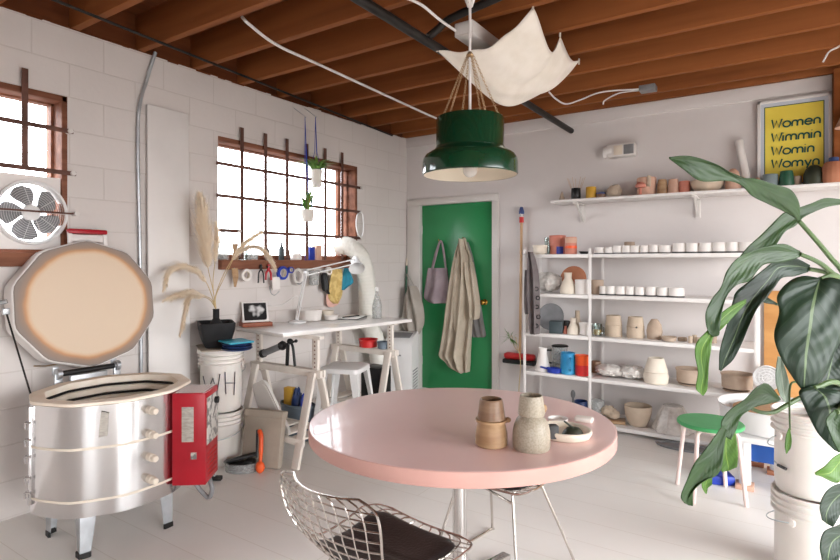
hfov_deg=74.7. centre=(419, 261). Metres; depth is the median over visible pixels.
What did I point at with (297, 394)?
cloth bundle
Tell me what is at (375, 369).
storage box
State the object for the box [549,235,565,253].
pot
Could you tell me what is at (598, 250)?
cup
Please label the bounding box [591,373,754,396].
shelf
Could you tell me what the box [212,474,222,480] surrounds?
plug
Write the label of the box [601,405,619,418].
clay lump
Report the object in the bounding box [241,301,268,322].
framed print
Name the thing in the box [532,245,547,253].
clay bowl
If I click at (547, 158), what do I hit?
wall
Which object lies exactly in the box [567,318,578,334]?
bottle
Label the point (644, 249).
cup
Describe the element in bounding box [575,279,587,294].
cylinder
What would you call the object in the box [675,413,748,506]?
stool
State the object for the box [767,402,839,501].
plastic bucket
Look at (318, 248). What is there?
carton
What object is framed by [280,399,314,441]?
storage bin
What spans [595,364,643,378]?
plastic bag
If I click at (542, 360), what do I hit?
vase
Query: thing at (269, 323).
wooden block
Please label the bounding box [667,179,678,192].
clay cup
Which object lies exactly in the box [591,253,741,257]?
shelf
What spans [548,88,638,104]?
cable
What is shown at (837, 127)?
lamp
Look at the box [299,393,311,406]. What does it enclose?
cloth bundle
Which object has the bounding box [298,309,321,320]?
tub
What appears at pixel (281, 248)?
glue bottle
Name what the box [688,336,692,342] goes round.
tumbler
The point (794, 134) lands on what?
framed poster
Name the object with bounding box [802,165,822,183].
glazed pot
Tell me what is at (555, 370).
bowl
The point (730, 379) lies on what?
clay bowl
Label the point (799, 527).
plastic bucket
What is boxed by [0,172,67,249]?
fan
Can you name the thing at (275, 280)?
cutter
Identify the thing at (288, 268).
tape roll
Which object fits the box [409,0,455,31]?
cable
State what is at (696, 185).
clay bowl
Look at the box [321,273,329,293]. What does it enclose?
glove
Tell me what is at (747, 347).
shelf
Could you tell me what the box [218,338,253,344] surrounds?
plate
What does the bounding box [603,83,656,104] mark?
socket
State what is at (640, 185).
mushroom form
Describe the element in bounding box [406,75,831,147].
trim
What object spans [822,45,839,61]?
cable
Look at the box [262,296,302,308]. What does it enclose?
cable
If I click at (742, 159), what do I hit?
tube
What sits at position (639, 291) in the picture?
cup
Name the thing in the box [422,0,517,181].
pendant lamp
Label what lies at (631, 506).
floor
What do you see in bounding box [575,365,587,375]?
tumbler
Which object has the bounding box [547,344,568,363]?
press
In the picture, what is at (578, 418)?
soap bar
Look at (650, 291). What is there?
cup
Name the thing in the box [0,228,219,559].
electric kiln
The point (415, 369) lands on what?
grille
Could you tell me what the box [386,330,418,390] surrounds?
cooler
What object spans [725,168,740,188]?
clay pot
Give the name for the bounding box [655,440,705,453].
floor mat
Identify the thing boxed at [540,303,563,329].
platter
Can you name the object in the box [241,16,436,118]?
cable
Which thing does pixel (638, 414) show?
stoneware bowl
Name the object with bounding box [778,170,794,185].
cup
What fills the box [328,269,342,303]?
patterned cloth
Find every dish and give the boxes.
[548,415,567,420]
[561,266,586,283]
[661,336,676,341]
[678,337,686,340]
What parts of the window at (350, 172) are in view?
sill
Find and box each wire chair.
[279,470,472,559]
[440,402,574,559]
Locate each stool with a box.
[314,361,372,415]
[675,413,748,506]
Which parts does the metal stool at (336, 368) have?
leg, leg, seat, leg, leg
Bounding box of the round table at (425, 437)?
[308,388,616,559]
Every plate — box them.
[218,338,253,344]
[221,343,250,346]
[221,346,252,351]
[222,344,252,348]
[678,382,695,386]
[722,387,749,392]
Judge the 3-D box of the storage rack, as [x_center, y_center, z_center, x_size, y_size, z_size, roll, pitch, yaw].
[1.794,0.652,4.640,1.818,1.534,0.505,0,0,33]
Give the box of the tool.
[255,429,264,472]
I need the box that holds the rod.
[52,0,392,135]
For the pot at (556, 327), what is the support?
on the storage rack
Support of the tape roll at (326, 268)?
hanging from the window at (350, 172)
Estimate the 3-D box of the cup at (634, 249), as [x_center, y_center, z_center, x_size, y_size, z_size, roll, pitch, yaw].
[1.777,-0.102,4.547,0.080,0.068,0.080,0,0,33]
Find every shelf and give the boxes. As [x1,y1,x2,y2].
[526,254,600,257]
[526,327,594,339]
[526,365,597,380]
[540,291,593,298]
[550,182,839,222]
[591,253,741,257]
[591,294,733,303]
[591,332,754,352]
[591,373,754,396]
[602,414,714,445]
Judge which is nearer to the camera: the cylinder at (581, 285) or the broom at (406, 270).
the cylinder at (581, 285)
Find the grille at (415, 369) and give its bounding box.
[413,367,417,388]
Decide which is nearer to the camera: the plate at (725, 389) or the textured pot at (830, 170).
the textured pot at (830, 170)
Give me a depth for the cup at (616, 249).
4.59 m
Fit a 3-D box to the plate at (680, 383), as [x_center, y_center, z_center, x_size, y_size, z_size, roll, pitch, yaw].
[2.165,0.975,4.393,0.192,0.018,0.192,0,0,33]
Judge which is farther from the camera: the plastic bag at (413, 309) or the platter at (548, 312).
the plastic bag at (413, 309)
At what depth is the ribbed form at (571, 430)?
2.10 m
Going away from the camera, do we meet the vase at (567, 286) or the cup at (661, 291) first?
the cup at (661, 291)
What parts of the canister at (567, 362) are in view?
handle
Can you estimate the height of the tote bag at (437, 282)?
0.694 m
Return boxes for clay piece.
[605,416,625,424]
[652,403,694,435]
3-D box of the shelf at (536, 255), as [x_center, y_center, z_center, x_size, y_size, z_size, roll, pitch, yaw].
[1.310,-0.053,5.001,0.584,0.030,0.420,0,0,33]
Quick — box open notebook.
[338,315,366,319]
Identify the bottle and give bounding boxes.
[210,309,222,323]
[279,242,283,259]
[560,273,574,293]
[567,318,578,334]
[575,310,579,331]
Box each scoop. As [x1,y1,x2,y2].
[540,366,560,373]
[571,390,574,402]
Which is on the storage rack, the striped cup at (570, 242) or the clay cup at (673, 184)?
the striped cup at (570, 242)
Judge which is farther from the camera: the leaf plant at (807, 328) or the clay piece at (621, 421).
the clay piece at (621, 421)
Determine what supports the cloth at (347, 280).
hanging from the window at (350, 172)
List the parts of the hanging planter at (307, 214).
cord, pot, cord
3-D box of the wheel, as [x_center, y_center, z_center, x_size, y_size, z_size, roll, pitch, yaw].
[2.318,1.178,3.603,0.658,0.484,0.648,0,0,33]
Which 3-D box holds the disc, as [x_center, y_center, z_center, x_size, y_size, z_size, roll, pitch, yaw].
[2.467,0.836,3.910,0.176,0.200,0.075,0,0,33]
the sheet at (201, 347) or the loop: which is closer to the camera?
the sheet at (201, 347)
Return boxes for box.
[361,364,390,395]
[455,19,498,49]
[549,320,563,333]
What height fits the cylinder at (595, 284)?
0.124 m
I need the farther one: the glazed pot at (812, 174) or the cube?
the glazed pot at (812, 174)
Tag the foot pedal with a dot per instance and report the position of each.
(717, 480)
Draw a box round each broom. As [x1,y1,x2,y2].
[404,258,407,330]
[502,207,536,365]
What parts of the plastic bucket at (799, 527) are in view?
wire handle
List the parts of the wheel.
leg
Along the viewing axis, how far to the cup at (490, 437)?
2.00 m
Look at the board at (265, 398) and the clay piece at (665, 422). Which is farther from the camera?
the clay piece at (665, 422)
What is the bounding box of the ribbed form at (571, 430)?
[562,421,583,434]
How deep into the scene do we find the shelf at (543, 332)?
4.82 m
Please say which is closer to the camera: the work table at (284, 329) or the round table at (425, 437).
the round table at (425, 437)
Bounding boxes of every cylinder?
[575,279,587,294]
[591,280,603,293]
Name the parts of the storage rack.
post, work apron, post, post, post, post, post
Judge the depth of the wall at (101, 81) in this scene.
3.96 m
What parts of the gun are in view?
handle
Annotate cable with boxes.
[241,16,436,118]
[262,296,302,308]
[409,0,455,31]
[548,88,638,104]
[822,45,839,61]
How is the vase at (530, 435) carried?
on the round table at (425, 437)
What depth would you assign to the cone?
5.09 m
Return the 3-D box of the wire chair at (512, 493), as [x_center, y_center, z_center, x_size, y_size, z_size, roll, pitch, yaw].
[0.443,1.064,2.631,0.508,0.726,0.642,0,0,44]
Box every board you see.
[146,104,189,378]
[242,408,287,468]
[253,380,290,435]
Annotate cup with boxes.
[290,254,301,259]
[377,341,386,348]
[475,423,507,449]
[476,396,510,425]
[518,392,546,417]
[563,320,569,327]
[565,237,576,253]
[579,322,591,335]
[586,186,595,197]
[594,247,603,253]
[596,192,605,196]
[599,286,605,294]
[604,247,612,253]
[606,286,614,294]
[613,246,621,253]
[615,286,625,295]
[622,245,629,253]
[624,242,634,245]
[625,286,634,295]
[630,245,639,253]
[635,287,644,295]
[640,245,648,253]
[645,287,656,296]
[649,245,658,253]
[656,287,667,296]
[657,179,667,193]
[659,245,671,252]
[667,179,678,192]
[668,287,684,297]
[672,243,684,252]
[679,181,689,191]
[685,243,698,252]
[698,243,711,252]
[712,242,725,252]
[726,242,738,252]
[738,242,751,252]
[762,173,777,184]
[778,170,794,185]
[794,176,801,184]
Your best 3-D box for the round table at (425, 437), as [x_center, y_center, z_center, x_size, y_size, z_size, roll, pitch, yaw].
[0.174,1.046,2.379,1.290,0.733,1.200,0,0,0]
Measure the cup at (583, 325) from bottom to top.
0.106 m
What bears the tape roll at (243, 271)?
hanging from the window at (350, 172)
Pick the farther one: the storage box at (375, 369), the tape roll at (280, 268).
the storage box at (375, 369)
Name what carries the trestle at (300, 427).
on the floor
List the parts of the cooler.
control panel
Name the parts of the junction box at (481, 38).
plate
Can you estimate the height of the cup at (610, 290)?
0.078 m
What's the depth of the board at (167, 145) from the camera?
3.79 m
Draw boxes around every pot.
[197,319,235,347]
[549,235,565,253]
[574,399,587,407]
[591,360,600,372]
[637,175,655,194]
[643,371,668,384]
[644,357,667,373]
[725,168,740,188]
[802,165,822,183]
[822,157,839,182]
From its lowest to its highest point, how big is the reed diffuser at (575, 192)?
0.206 m
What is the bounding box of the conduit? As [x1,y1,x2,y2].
[136,51,156,372]
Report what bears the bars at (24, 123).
in the wall at (101, 81)
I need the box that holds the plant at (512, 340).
[499,328,520,391]
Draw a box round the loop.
[356,212,363,237]
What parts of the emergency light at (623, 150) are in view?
display panel, vent panel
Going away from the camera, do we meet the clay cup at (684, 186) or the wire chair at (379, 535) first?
the wire chair at (379, 535)
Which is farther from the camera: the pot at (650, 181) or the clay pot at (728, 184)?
the pot at (650, 181)
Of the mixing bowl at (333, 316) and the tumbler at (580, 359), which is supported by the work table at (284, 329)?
the mixing bowl at (333, 316)
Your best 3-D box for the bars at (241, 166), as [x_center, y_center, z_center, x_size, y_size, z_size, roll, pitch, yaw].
[-1.063,-0.537,4.836,0.060,1.035,1.710,0,0,33]
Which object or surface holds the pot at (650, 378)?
on the storage rack
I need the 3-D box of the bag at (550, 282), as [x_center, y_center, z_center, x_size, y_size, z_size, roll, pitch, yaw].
[1.181,0.183,5.041,0.260,0.186,0.218,0,0,33]
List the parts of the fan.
blade, blade, blade, blade, blade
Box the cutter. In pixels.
[269,277,279,294]
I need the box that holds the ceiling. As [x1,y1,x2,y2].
[0,0,839,137]
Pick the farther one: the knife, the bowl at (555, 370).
the bowl at (555, 370)
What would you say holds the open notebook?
on the work table at (284, 329)
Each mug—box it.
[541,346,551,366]
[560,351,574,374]
[592,323,604,335]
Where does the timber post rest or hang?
on the wall shelf at (696, 195)
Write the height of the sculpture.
0.123 m
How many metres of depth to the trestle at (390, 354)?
4.91 m
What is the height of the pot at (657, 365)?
0.112 m
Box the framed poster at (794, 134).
[757,92,831,182]
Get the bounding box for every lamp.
[288,256,364,323]
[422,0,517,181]
[436,6,579,105]
[835,119,839,129]
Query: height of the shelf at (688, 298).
0.030 m
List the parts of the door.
knob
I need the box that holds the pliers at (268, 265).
[265,264,271,279]
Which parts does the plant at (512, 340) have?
stem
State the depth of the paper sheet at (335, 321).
4.61 m
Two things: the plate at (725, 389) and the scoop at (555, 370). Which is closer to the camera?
the plate at (725, 389)
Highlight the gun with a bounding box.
[259,338,297,365]
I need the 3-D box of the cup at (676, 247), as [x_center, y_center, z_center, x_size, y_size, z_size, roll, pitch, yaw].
[2.055,-0.109,4.364,0.104,0.081,0.104,0,0,33]
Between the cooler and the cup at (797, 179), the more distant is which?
the cooler
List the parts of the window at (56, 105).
sill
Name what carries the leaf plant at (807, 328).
on the floor
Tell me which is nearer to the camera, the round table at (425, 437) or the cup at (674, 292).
the round table at (425, 437)
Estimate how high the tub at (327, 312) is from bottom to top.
0.076 m
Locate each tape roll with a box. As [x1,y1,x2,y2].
[240,269,251,280]
[276,266,288,279]
[287,267,293,272]
[325,267,331,274]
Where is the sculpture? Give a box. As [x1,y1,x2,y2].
[606,184,621,196]
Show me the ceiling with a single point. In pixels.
(682, 47)
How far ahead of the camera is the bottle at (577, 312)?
4.99 m
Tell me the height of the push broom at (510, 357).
1.555 m
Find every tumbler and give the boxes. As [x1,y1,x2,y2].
[575,354,587,365]
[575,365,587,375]
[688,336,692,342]
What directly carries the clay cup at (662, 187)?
on the wall shelf at (696, 195)
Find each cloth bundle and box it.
[291,387,301,405]
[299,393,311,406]
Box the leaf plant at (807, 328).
[669,156,839,559]
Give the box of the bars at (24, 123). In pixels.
[0,67,79,215]
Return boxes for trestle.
[241,334,329,469]
[326,324,402,401]
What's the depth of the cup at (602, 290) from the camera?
4.66 m
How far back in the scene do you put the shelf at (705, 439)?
4.40 m
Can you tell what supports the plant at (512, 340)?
on the floor
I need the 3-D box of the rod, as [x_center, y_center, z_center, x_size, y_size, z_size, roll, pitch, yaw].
[-1.488,-1.384,3.764,0.048,0.026,5.071,0,0,28]
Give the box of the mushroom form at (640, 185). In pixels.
[635,182,645,194]
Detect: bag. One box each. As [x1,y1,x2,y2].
[402,274,424,333]
[424,240,448,302]
[467,242,485,336]
[539,272,562,291]
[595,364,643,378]
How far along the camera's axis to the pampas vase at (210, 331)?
3.83 m
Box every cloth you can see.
[326,294,339,306]
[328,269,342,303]
[342,268,352,289]
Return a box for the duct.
[333,236,384,364]
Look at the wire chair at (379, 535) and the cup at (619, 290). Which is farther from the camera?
the cup at (619, 290)
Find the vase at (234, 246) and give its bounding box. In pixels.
[232,244,237,259]
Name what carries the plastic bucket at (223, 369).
on the plastic bucket at (230, 424)
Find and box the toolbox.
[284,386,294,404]
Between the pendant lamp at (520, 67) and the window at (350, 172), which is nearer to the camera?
the pendant lamp at (520, 67)
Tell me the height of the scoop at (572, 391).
0.195 m
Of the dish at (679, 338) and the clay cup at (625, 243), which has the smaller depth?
the dish at (679, 338)
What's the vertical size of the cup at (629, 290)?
0.077 m
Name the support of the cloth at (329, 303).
hanging from the wall at (101, 81)
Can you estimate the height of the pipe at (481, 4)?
0.144 m
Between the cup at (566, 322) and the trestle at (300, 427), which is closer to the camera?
the trestle at (300, 427)
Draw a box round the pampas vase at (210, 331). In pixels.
[161,189,277,347]
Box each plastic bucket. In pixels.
[197,348,245,412]
[218,405,244,466]
[766,480,839,559]
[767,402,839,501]
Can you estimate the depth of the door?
5.96 m
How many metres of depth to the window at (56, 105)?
3.27 m
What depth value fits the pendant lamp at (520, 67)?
3.25 m
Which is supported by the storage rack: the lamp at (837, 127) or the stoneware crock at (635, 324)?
the stoneware crock at (635, 324)
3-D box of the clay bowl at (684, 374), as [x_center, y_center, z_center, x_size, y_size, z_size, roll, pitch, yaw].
[2.159,0.906,4.397,0.216,0.114,0.216,0,0,33]
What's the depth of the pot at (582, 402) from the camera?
4.85 m
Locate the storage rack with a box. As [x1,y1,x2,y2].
[522,248,759,445]
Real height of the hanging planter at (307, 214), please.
0.999 m
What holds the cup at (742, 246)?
on the storage rack
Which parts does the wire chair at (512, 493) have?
leg frame, leg frame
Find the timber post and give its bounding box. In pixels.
[832,68,839,160]
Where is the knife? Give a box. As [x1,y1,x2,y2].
[231,268,237,286]
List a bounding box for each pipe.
[350,0,573,133]
[426,0,501,38]
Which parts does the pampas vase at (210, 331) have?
stem, stem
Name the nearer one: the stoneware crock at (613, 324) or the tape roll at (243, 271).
the tape roll at (243, 271)
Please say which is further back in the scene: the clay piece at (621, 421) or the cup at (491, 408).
the clay piece at (621, 421)
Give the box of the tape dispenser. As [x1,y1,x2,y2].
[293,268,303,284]
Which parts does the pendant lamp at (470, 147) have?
chain, chain, chain, lamp shade, cord, bulb, chain, chain, chain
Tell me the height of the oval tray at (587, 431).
0.035 m
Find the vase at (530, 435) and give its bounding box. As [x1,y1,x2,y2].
[512,415,550,453]
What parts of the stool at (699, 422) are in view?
leg, leg, seat, leg, leg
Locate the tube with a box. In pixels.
[735,139,749,187]
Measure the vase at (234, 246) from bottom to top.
0.126 m
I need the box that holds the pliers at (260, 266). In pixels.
[257,264,264,282]
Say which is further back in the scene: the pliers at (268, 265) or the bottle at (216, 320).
the pliers at (268, 265)
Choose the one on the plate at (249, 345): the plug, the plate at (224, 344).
the plate at (224, 344)
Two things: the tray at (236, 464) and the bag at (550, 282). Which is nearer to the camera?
the tray at (236, 464)
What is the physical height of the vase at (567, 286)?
0.187 m
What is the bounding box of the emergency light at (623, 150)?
[603,142,636,158]
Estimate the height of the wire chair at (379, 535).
0.745 m
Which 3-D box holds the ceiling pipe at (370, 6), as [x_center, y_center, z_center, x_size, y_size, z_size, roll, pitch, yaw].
[-0.695,-1.243,1.982,0.052,0.051,7.748,0,0,33]
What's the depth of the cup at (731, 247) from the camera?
4.12 m
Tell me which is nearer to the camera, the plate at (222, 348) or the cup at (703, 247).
the plate at (222, 348)
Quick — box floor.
[0,387,774,559]
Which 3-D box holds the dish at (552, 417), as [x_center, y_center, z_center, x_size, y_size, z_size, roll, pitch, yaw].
[0.584,0.669,2.328,0.086,0.019,0.086,0,0,33]
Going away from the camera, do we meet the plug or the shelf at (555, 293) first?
the plug
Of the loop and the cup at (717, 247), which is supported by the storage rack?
the cup at (717, 247)
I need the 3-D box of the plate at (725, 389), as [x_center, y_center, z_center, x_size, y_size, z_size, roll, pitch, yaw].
[2.398,0.976,4.174,0.182,0.017,0.182,0,0,33]
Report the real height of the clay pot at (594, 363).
0.100 m
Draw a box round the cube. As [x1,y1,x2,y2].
[549,424,558,438]
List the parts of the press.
lid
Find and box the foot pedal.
[712,471,734,485]
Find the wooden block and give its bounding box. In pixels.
[239,321,272,327]
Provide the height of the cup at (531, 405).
0.071 m
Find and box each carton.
[308,247,314,259]
[312,245,321,259]
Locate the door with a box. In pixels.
[407,193,498,389]
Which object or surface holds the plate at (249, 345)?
on the plate at (222, 348)
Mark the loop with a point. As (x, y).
(359, 212)
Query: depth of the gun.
4.08 m
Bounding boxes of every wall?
[0,7,406,521]
[406,74,839,418]
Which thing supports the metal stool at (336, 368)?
on the floor
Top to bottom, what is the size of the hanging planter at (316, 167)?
0.716 m
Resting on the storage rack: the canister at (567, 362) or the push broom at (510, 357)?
the canister at (567, 362)
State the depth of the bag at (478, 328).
5.77 m
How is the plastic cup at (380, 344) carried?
on the trestle at (390, 354)
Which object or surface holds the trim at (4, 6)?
attached to the wall at (101, 81)
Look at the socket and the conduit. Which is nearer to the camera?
the conduit
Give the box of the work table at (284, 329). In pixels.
[235,315,411,337]
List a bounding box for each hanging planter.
[292,108,328,221]
[295,109,330,187]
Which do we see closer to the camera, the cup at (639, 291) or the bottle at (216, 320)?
the bottle at (216, 320)
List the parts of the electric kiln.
prop knob, leg, lid, leg, lid handle, maker plate, leg, data plate, dial panel, dial knob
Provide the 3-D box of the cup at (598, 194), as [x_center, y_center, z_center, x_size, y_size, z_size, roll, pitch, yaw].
[1.616,-0.593,4.910,0.084,0.054,0.084,0,0,33]
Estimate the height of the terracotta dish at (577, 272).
0.235 m
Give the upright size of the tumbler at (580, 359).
0.166 m
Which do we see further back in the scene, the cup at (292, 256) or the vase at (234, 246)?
the cup at (292, 256)
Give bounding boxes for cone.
[559,192,564,199]
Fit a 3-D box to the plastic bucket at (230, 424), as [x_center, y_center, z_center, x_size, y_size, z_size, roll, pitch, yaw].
[-1.419,1.235,3.917,0.330,0.370,0.332,0,0,-5]
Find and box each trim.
[0,4,403,137]
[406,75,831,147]
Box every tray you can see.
[226,452,255,471]
[547,421,591,442]
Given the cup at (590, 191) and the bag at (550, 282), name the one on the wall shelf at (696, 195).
the cup at (590, 191)
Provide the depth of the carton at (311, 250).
5.00 m
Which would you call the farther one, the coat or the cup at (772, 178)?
the coat
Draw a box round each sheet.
[196,344,222,351]
[320,320,360,323]
[764,291,800,397]
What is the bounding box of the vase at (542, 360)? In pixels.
[535,347,549,371]
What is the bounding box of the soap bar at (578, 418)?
[574,415,593,422]
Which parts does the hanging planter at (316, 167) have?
pot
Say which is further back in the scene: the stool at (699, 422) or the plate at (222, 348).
the plate at (222, 348)
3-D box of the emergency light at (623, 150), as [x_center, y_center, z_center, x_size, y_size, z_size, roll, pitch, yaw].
[1.788,-0.995,4.924,0.276,0.116,0.106,0,0,33]
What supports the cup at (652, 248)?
on the storage rack
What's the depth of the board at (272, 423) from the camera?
3.81 m
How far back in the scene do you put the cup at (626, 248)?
4.55 m
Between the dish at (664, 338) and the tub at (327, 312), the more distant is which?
the tub at (327, 312)
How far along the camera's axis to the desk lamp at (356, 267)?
4.81 m
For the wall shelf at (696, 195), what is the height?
0.195 m
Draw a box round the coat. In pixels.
[439,237,479,373]
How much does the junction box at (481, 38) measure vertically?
0.103 m
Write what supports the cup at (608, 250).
on the storage rack
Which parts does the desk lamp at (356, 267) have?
arm, arm, arm, arm, lamp shade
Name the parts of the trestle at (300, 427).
leg, leg, shelf rail, rail, rail, shelf rail, leg, plate, leg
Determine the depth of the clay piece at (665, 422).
4.38 m
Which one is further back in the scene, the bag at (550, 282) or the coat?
the coat
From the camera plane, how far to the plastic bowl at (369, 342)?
4.90 m
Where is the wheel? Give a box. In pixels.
[717,393,801,491]
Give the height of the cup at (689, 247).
0.080 m
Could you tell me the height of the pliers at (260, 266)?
0.152 m
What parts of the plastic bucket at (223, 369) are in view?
lid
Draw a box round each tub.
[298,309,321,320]
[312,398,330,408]
[321,310,333,319]
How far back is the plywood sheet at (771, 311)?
4.30 m
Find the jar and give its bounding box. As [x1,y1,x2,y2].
[646,319,662,339]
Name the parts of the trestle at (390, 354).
leg, shelf rail, leg, rail, leg, leg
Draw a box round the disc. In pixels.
[753,365,776,389]
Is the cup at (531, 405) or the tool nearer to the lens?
the cup at (531, 405)
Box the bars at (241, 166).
[216,127,362,259]
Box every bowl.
[324,314,338,319]
[359,337,377,347]
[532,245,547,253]
[547,367,560,373]
[624,402,651,426]
[675,366,697,383]
[690,180,723,190]
[720,370,752,390]
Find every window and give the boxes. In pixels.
[0,82,66,266]
[218,136,356,269]
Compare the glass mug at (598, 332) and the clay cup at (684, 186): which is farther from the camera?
the glass mug at (598, 332)
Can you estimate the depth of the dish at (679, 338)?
4.40 m
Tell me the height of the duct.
1.267 m
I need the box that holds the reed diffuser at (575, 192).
[567,177,584,198]
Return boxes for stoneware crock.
[605,314,621,336]
[626,316,644,338]
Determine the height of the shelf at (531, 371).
0.030 m

